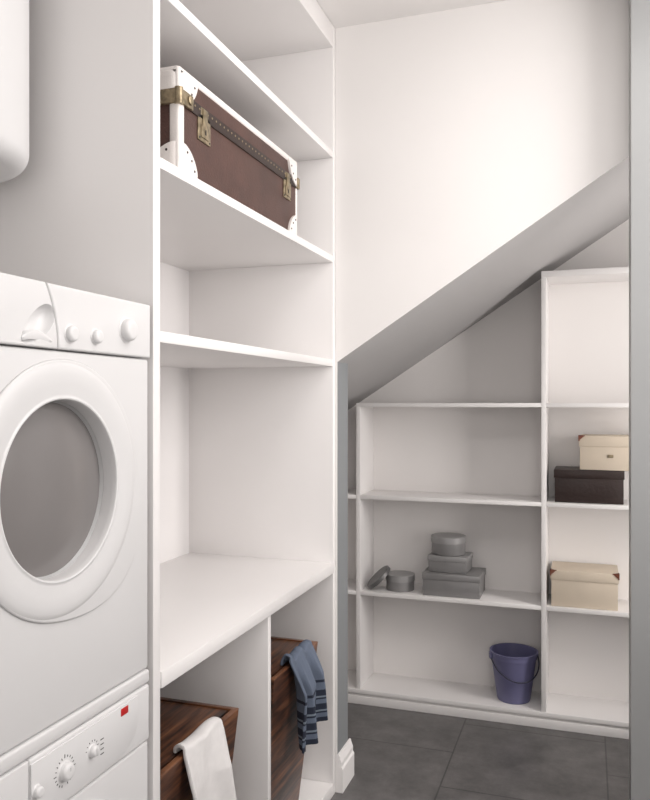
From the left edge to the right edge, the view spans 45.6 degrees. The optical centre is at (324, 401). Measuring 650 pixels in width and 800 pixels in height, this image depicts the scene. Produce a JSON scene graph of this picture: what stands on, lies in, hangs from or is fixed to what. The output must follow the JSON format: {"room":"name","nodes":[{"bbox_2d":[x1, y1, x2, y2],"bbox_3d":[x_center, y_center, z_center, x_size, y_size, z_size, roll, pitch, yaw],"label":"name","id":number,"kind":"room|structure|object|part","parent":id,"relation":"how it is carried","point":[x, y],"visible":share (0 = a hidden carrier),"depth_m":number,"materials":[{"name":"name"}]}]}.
{"room":"laundry room","nodes":[
{"label":"laundry room","id":0,"kind":"room"},
{"bbox_2d":[316,0,505,27],"bbox_3d":[0.301,-1.534,1.271,3.250,0.100,5.800,0,0,19],"label":"ceiling","id":1,"kind":"structure","parent":0,"point":[341,13],"depth_m":2.92,"materials":[{"name":"paint"}]},
{"bbox_2d":[331,703,628,799],"bbox_3d":[0.340,1.600,1.310,3.000,0.100,5.700,0,0,19],"label":"floor","id":2,"kind":"structure","parent":0,"point":[399,754],"depth_m":3.34,"materials":[{"name":"grey tile"}]},
{"bbox_2d":[0,669,148,799],"bbox_3d":[-0.773,1.079,1.574,0.622,0.942,0.598,0,0,19],"label":"washing machine","id":3,"kind":"object","parent":2,"relation":"on","point":[97,751],"visible":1,"depth_m":1.55,"materials":[{"name":"white metal"}]},
{"bbox_3d":[-0.822,0.704,1.377,0.556,0.128,0.193,0,0,19],"label":"detergent drawer","id":4,"kind":"part","parent":3,"relation":"part of","materials":[{"name":"white plastic"}]},
{"bbox_3d":[-0.516,0.704,1.395,0.013,0.026,0.026,0,0,19],"label":"knob","id":5,"kind":"part","parent":3,"relation":"part of","materials":[{"name":"white plastic"}]},
{"bbox_3d":[-0.490,0.703,1.470,0.015,0.040,0.040,0,0,19],"label":"knob","id":6,"kind":"part","parent":3,"relation":"part of","materials":[{"name":"white plastic"}]},
{"bbox_2d":[0,272,149,754],"bbox_3d":[-0.771,0.192,1.573,0.625,0.828,0.598,0,0,19],"label":"dryer","id":7,"kind":"object","parent":3,"relation":"on","point":[73,426],"visible":1,"depth_m":1.50,"materials":[{"name":"white metal"}]},
{"bbox_3d":[-0.562,-0.161,1.331,0.034,0.121,0.273,0,0,19],"label":"detergent drawer","id":8,"kind":"part","parent":7,"relation":"part of","materials":[{"name":"white plastic"}]},
{"bbox_3d":[-0.527,-0.120,1.400,0.016,0.023,0.080,0,0,19],"label":"drawer handle","id":9,"kind":"part","parent":7,"relation":"part of","materials":[{"name":"white plastic"}]},
{"bbox_3d":[-0.523,0.166,1.478,0.018,0.339,0.339,0,0,19],"label":"door glass","id":10,"kind":"part","parent":7,"relation":"part of","materials":[{"name":"glass"}]},
{"bbox_3d":[-0.495,0.170,1.488,0.008,0.505,0.515,0,0,19],"label":"door","id":11,"kind":"part","parent":7,"relation":"part of","materials":[{"name":"white plastic"}]},
{"bbox_3d":[-0.485,-0.131,1.487,0.013,0.038,0.038,0,0,19],"label":"knob","id":12,"kind":"part","parent":7,"relation":"part of","materials":[{"name":"white plastic"}]},
{"bbox_3d":[-0.459,-0.132,1.563,0.013,0.034,0.034,0,0,19],"label":"knob","id":13,"kind":"part","parent":7,"relation":"part of","materials":[{"name":"white plastic"}]},
{"bbox_3d":[-0.472,-0.161,1.599,0.036,0.121,0.358,0,0,19],"label":"control panel","id":14,"kind":"part","parent":7,"relation":"part of","materials":[{"name":"white plastic"}]},
{"bbox_3d":[-0.420,-0.155,1.666,0.020,0.057,0.057,0,0,19],"label":"knob","id":15,"kind":"part","parent":7,"relation":"part of","materials":[{"name":"white plastic"}]},
{"bbox_3d":[-0.472,0.705,1.549,0.004,0.110,0.347,0,0,19],"label":"dial plate","id":16,"kind":"part","parent":3,"relation":"part of","materials":[{"name":"white plastic"}]},
{"bbox_3d":[-0.463,0.701,1.552,0.013,0.028,0.028,0,0,19],"label":"knob","id":17,"kind":"part","parent":3,"relation":"part of","materials":[{"name":"white plastic"}]},
{"bbox_2d":[0,0,334,799],"bbox_3d":[-0.483,0.034,2.530,0.652,3.032,1.356,0,0,19],"label":"shelving unit","id":18,"kind":"object","parent":2,"relation":"on","point":[241,362],"visible":0.71,"depth_m":2.64,"materials":[{"name":"white laminate"}]},
{"bbox_3d":[-0.698,0.034,1.903,0.648,3.032,0.031,0,0,19],"label":"panel","id":19,"kind":"part","parent":18,"relation":"part of","materials":[{"name":"white laminate"}]},
{"bbox_3d":[-0.785,0.009,2.634,0.012,2.982,1.296,0,0,19],"label":"panel","id":20,"kind":"part","parent":18,"relation":"part of","materials":[{"name":"white laminate"}]},
{"bbox_2d":[160,697,238,799],"bbox_3d":[-0.527,1.194,2.115,0.438,0.609,0.435,0,0,19],"label":"laundry hamper","id":21,"kind":"object","parent":18,"relation":"on","point":[179,719],"visible":0.27,"depth_m":2.13,"materials":[{"name":"brown wood"}]},
{"bbox_3d":[-0.531,0.900,2.116,0.393,0.015,0.397,0,0,19],"label":"lid","id":22,"kind":"part","parent":21,"relation":"part of","materials":[{"name":"brown wood"}]},
{"bbox_2d":[173,717,236,799],"bbox_3d":[-0.312,1.089,2.061,0.074,0.456,0.266,0,0,20],"label":"towel","id":23,"kind":"object","parent":21,"relation":"hanging from","point":[206,756],"visible":1,"depth_m":2.05,"materials":[{"name":"white fabric"}]},
{"bbox_2d":[160,65,299,234],"bbox_3d":[-0.456,-0.722,2.452,0.492,0.292,0.868,0,0,19],"label":"trunk","id":24,"kind":"object","parent":18,"relation":"on","point":[201,135],"visible":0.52,"depth_m":2.21,"materials":[{"name":"brown leather"}]},
{"bbox_3d":[-0.460,-0.822,2.454,0.468,0.076,0.846,0,0,19],"label":"trunk lid","id":25,"kind":"part","parent":24,"relation":"part of","materials":[{"name":"brown leather"}]},
{"bbox_3d":[-0.478,-0.153,2.529,0.636,0.027,1.296,0,0,19],"label":"shelf","id":26,"kind":"part","parent":18,"relation":"part of","materials":[{"name":"white laminate"}]},
{"bbox_3d":[-0.478,-0.562,2.529,0.636,0.026,1.296,0,0,19],"label":"shelf","id":27,"kind":"part","parent":18,"relation":"part of","materials":[{"name":"white laminate"}]},
{"bbox_3d":[-0.478,-0.973,2.529,0.636,0.025,1.296,0,0,19],"label":"shelf","id":28,"kind":"part","parent":18,"relation":"part of","materials":[{"name":"white laminate"}]},
{"bbox_2d":[160,553,333,687],"bbox_3d":[-0.477,0.652,2.529,0.640,0.039,1.296,0,0,19],"label":"countertop","id":29,"kind":"structure","parent":18,"relation":"on","point":[208,601],"depth_m":2.52,"materials":[{"name":"white laminate"}]},
{"bbox_3d":[-0.478,-1.438,2.529,0.636,0.087,1.296,0,0,19],"label":"panel","id":30,"kind":"part","parent":18,"relation":"part of","materials":[{"name":"white laminate"}]},
{"bbox_3d":[-0.271,0.034,3.158,0.648,3.032,0.029,0,0,19],"label":"panel","id":31,"kind":"part","parent":18,"relation":"part of","materials":[{"name":"white laminate"}]},
{"bbox_2d":[271,636,317,799],"bbox_3d":[-0.303,1.200,2.776,0.438,0.599,0.430,0,0,19],"label":"laundry hamper","id":32,"kind":"object","parent":18,"relation":"on","point":[287,758],"visible":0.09,"depth_m":2.68,"materials":[{"name":"brown wood"}]},
{"bbox_3d":[-0.306,0.910,2.777,0.393,0.015,0.392,0,0,19],"label":"lid","id":33,"kind":"part","parent":32,"relation":"part of","materials":[{"name":"brown wood"}]},
{"bbox_2d":[280,639,327,753],"bbox_3d":[-0.070,1.034,2.736,0.103,0.352,0.260,0,0,19],"label":"striped garment","id":34,"kind":"object","parent":32,"relation":"hanging from","point":[305,664],"visible":1,"depth_m":2.71,"materials":[{"name":"blue fabric"}]},
{"bbox_3d":[-0.478,1.525,2.529,0.636,0.050,1.296,0,0,19],"label":"shelf","id":35,"kind":"part","parent":18,"relation":"part of","materials":[{"name":"white laminate"}]},
{"bbox_2d":[348,267,628,738],"bbox_3d":[0.944,0.464,3.843,2.490,2.172,0.272,0,0,19],"label":"shelving unit","id":36,"kind":"object","parent":2,"relation":"on","point":[482,472],"visible":0.66,"depth_m":3.94,"materials":[{"name":"white laminate"}]},
{"bbox_3d":[-0.017,0.487,4.167,0.462,0.020,0.258,0,0,19],"label":"shelf","id":37,"kind":"part","parent":36,"relation":"part of","materials":[{"name":"white laminate"}]},
{"bbox_3d":[-0.017,0.980,4.167,0.462,0.020,0.258,0,0,19],"label":"shelf","id":38,"kind":"part","parent":36,"relation":"part of","materials":[{"name":"white laminate"}]},
{"bbox_3d":[0.026,0.891,4.294,0.462,1.163,0.010,0,0,19],"label":"panel","id":39,"kind":"part","parent":36,"relation":"part of","materials":[{"name":"paint"}]},
{"bbox_2d":[367,565,414,591],"bbox_3d":[0.342,0.910,4.009,0.247,0.118,0.152,0,0,2],"label":"round box","id":40,"kind":"object","parent":36,"relation":"on","point":[396,580],"visible":1,"depth_m":3.96,"materials":[{"name":"grey metal"}]},
{"bbox_3d":[0.279,0.910,4.012,0.126,0.118,0.152,0,0,19],"label":"lid","id":41,"kind":"part","parent":40,"relation":"part of","materials":[{"name":"grey metal"}]},
{"bbox_3d":[0.391,0.904,4.008,0.150,0.032,0.150,0,0,19],"label":"lid","id":42,"kind":"part","parent":40,"relation":"part of","materials":[{"name":"grey metal"}]},
{"bbox_3d":[0.636,0.015,3.945,0.917,0.020,0.258,0,0,19],"label":"shelf","id":43,"kind":"part","parent":36,"relation":"part of","materials":[{"name":"white laminate"}]},
{"bbox_3d":[0.646,0.487,3.941,0.895,0.020,0.258,0,0,19],"label":"shelf","id":44,"kind":"part","parent":36,"relation":"part of","materials":[{"name":"white laminate"}]},
{"bbox_3d":[0.646,0.980,3.941,0.895,0.020,0.258,0,0,19],"label":"shelf","id":45,"kind":"part","parent":36,"relation":"part of","materials":[{"name":"white laminate"}]},
{"bbox_2d":[422,567,485,598],"bbox_3d":[0.659,0.913,3.938,0.290,0.112,0.220,0,0,19],"label":"storage box","id":46,"kind":"object","parent":36,"relation":"on","point":[471,585],"visible":0.83,"depth_m":3.84,"materials":[{"name":"grey cardboard"}]},
{"bbox_2d":[428,552,472,573],"bbox_3d":[0.640,0.814,3.944,0.200,0.082,0.160,0,0,22],"label":"storage box","id":47,"kind":"object","parent":46,"relation":"on","point":[462,564],"visible":0.82,"depth_m":3.88,"materials":[{"name":"grey cardboard"}]},
{"bbox_2d":[431,532,465,555],"bbox_3d":[0.631,0.726,3.947,0.176,0.090,0.176,0,0,19],"label":"round box","id":48,"kind":"object","parent":47,"relation":"on","point":[444,543],"visible":1,"depth_m":3.88,"materials":[{"name":"grey metal"}]},
{"bbox_3d":[0.631,0.697,3.947,0.176,0.032,0.176,0,0,19],"label":"lid","id":49,"kind":"part","parent":48,"relation":"part of","materials":[{"name":"grey metal"}]},
{"bbox_3d":[0.640,0.787,3.944,0.200,0.028,0.160,0,0,22],"label":"lid","id":50,"kind":"part","parent":47,"relation":"part of","materials":[{"name":"grey cardboard"}]},
{"bbox_3d":[0.659,0.873,3.938,0.290,0.032,0.220,0,0,19],"label":"lid","id":51,"kind":"part","parent":46,"relation":"part of","materials":[{"name":"grey cardboard"}]},
{"bbox_3d":[0.690,0.744,4.068,0.940,1.458,0.010,0,0,19],"label":"panel","id":52,"kind":"part","parent":36,"relation":"part of","materials":[{"name":"paint"}]},
{"bbox_3d":[0.904,1.522,3.725,2.490,0.055,0.015,0,0,19],"label":"plinth moulding","id":53,"kind":"part","parent":36,"relation":"part of","materials":[{"name":"white laminate"}]},
{"bbox_3d":[0.944,1.484,3.843,2.490,0.021,0.272,0,0,19],"label":"shelf","id":54,"kind":"part","parent":36,"relation":"part of","materials":[{"name":"white laminate"}]},
{"bbox_2d":[489,643,539,704],"bbox_3d":[0.939,1.352,3.835,0.242,0.240,0.239,0,0,19],"label":"bucket","id":55,"kind":"object","parent":36,"relation":"on","point":[514,664],"visible":1,"depth_m":3.76,"materials":[{"name":"blue plastic"}]},
{"bbox_3d":[0.943,1.304,3.780,0.247,0.106,0.121,0,0,-6],"label":"handle","id":56,"kind":"part","parent":55,"relation":"part of","materials":[{"name":"blue plastic"}]},
{"bbox_2d":[550,561,619,610],"bbox_3d":[1.252,0.883,3.732,0.310,0.172,0.228,0,0,19],"label":"storage box","id":57,"kind":"object","parent":36,"relation":"on","point":[573,584],"visible":1,"depth_m":3.64,"materials":[{"name":"beige cardboard"}]},
{"bbox_3d":[1.252,0.822,3.733,0.305,0.045,0.225,0,0,19],"label":"lid","id":58,"kind":"part","parent":57,"relation":"part of","materials":[{"name":"beige cardboard"}]},
{"bbox_3d":[1.493,-0.608,3.658,0.891,0.029,0.268,0,0,19],"label":"shelf","id":59,"kind":"part","parent":36,"relation":"part of","materials":[{"name":"white laminate"}]},
{"bbox_3d":[1.493,0.015,3.653,0.848,0.020,0.258,0,0,19],"label":"shelf","id":60,"kind":"part","parent":36,"relation":"part of","materials":[{"name":"white laminate"}]},
{"bbox_3d":[1.493,0.487,3.653,0.848,0.020,0.258,0,0,19],"label":"shelf","id":61,"kind":"part","parent":36,"relation":"part of","materials":[{"name":"white laminate"}]},
{"bbox_3d":[1.493,0.980,3.653,0.848,0.020,0.258,0,0,19],"label":"shelf","id":62,"kind":"part","parent":36,"relation":"part of","materials":[{"name":"white laminate"}]},
{"bbox_3d":[1.545,0.440,3.776,0.868,2.066,0.010,0,0,19],"label":"panel","id":63,"kind":"part","parent":36,"relation":"part of","materials":[{"name":"paint"}]},
{"bbox_2d":[554,466,624,504],"bbox_3d":[1.273,0.399,3.731,0.315,0.155,0.215,0,0,19],"label":"storage box","id":64,"kind":"object","parent":36,"relation":"on","point":[573,484],"visible":0.86,"depth_m":3.63,"materials":[{"name":"black cardboard"}]},
{"bbox_3d":[1.273,0.341,3.731,0.315,0.040,0.215,0,0,19],"label":"lid","id":65,"kind":"part","parent":64,"relation":"part of","materials":[{"name":"black cardboard"}]},
{"bbox_2d":[578,434,628,470],"bbox_3d":[1.365,0.238,3.685,0.285,0.162,0.203,0,0,23],"label":"storage box","id":66,"kind":"object","parent":64,"relation":"on","point":[597,451],"visible":0.65,"depth_m":3.61,"materials":[{"name":"beige cardboard"}]},
{"bbox_3d":[1.366,0.184,3.687,0.280,0.050,0.200,0,0,23],"label":"lid","id":67,"kind":"part","parent":66,"relation":"part of","materials":[{"name":"beige cardboard"}]},
{"bbox_2d":[335,0,628,791],"bbox_3d":[0.718,0.033,2.914,2.681,3.034,0.140,0,0,19],"label":"wall","id":68,"kind":"structure","parent":0,"point":[461,134],"depth_m":2.93,"materials":[{"name":"paint"}]},
{"bbox_2d":[337,738,353,792],"bbox_3d":[0.086,1.475,3.140,0.022,0.150,0.160,0,0,19],"label":"baseboard","id":69,"kind":"structure","parent":68,"relation":"attached to","point":[345,757],"depth_m":3.11,"materials":[{"name":"white laminate"}]},
{"bbox_2d":[348,167,628,409],"bbox_3d":[0.905,-0.606,3.463,2.681,1.756,1.020,0,0,19],"label":"ceiling","id":70,"kind":"structure","parent":0,"point":[606,208],"depth_m":3.44,"materials":[{"name":"paint"}]},
{"bbox_2d":[348,219,628,457],"bbox_3d":[1.287,0.033,3.935,3.100,3.034,0.120,0,0,19],"label":"wall","id":71,"kind":"structure","parent":0,"point":[497,359],"depth_m":4.01,"materials":[{"name":"paint"}]},
{"bbox_2d":[629,0,649,799],"bbox_3d":[1.635,0.033,2.422,1.266,3.034,0.160,0,0,19],"label":"wall partition","id":72,"kind":"structure","parent":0,"point":[639,10],"depth_m":2.54,"materials":[{"name":"grey paint"}]},
{"bbox_3d":[-1.167,0.033,1.770,0.150,3.034,5.800,0,0,19],"label":"wall","id":73,"kind":"structure","parent":0,"visible":0},
{"bbox_2d":[0,0,28,182],"bbox_3d":[-0.880,-0.759,1.665,0.460,1.072,0.440,0,0,19],"label":"water heater","id":74,"kind":"object","parent":73,"relation":"attached to","point":[14,14],"visible":1,"depth_m":1.64,"materials":[{"name":"white metal"}]}
]}

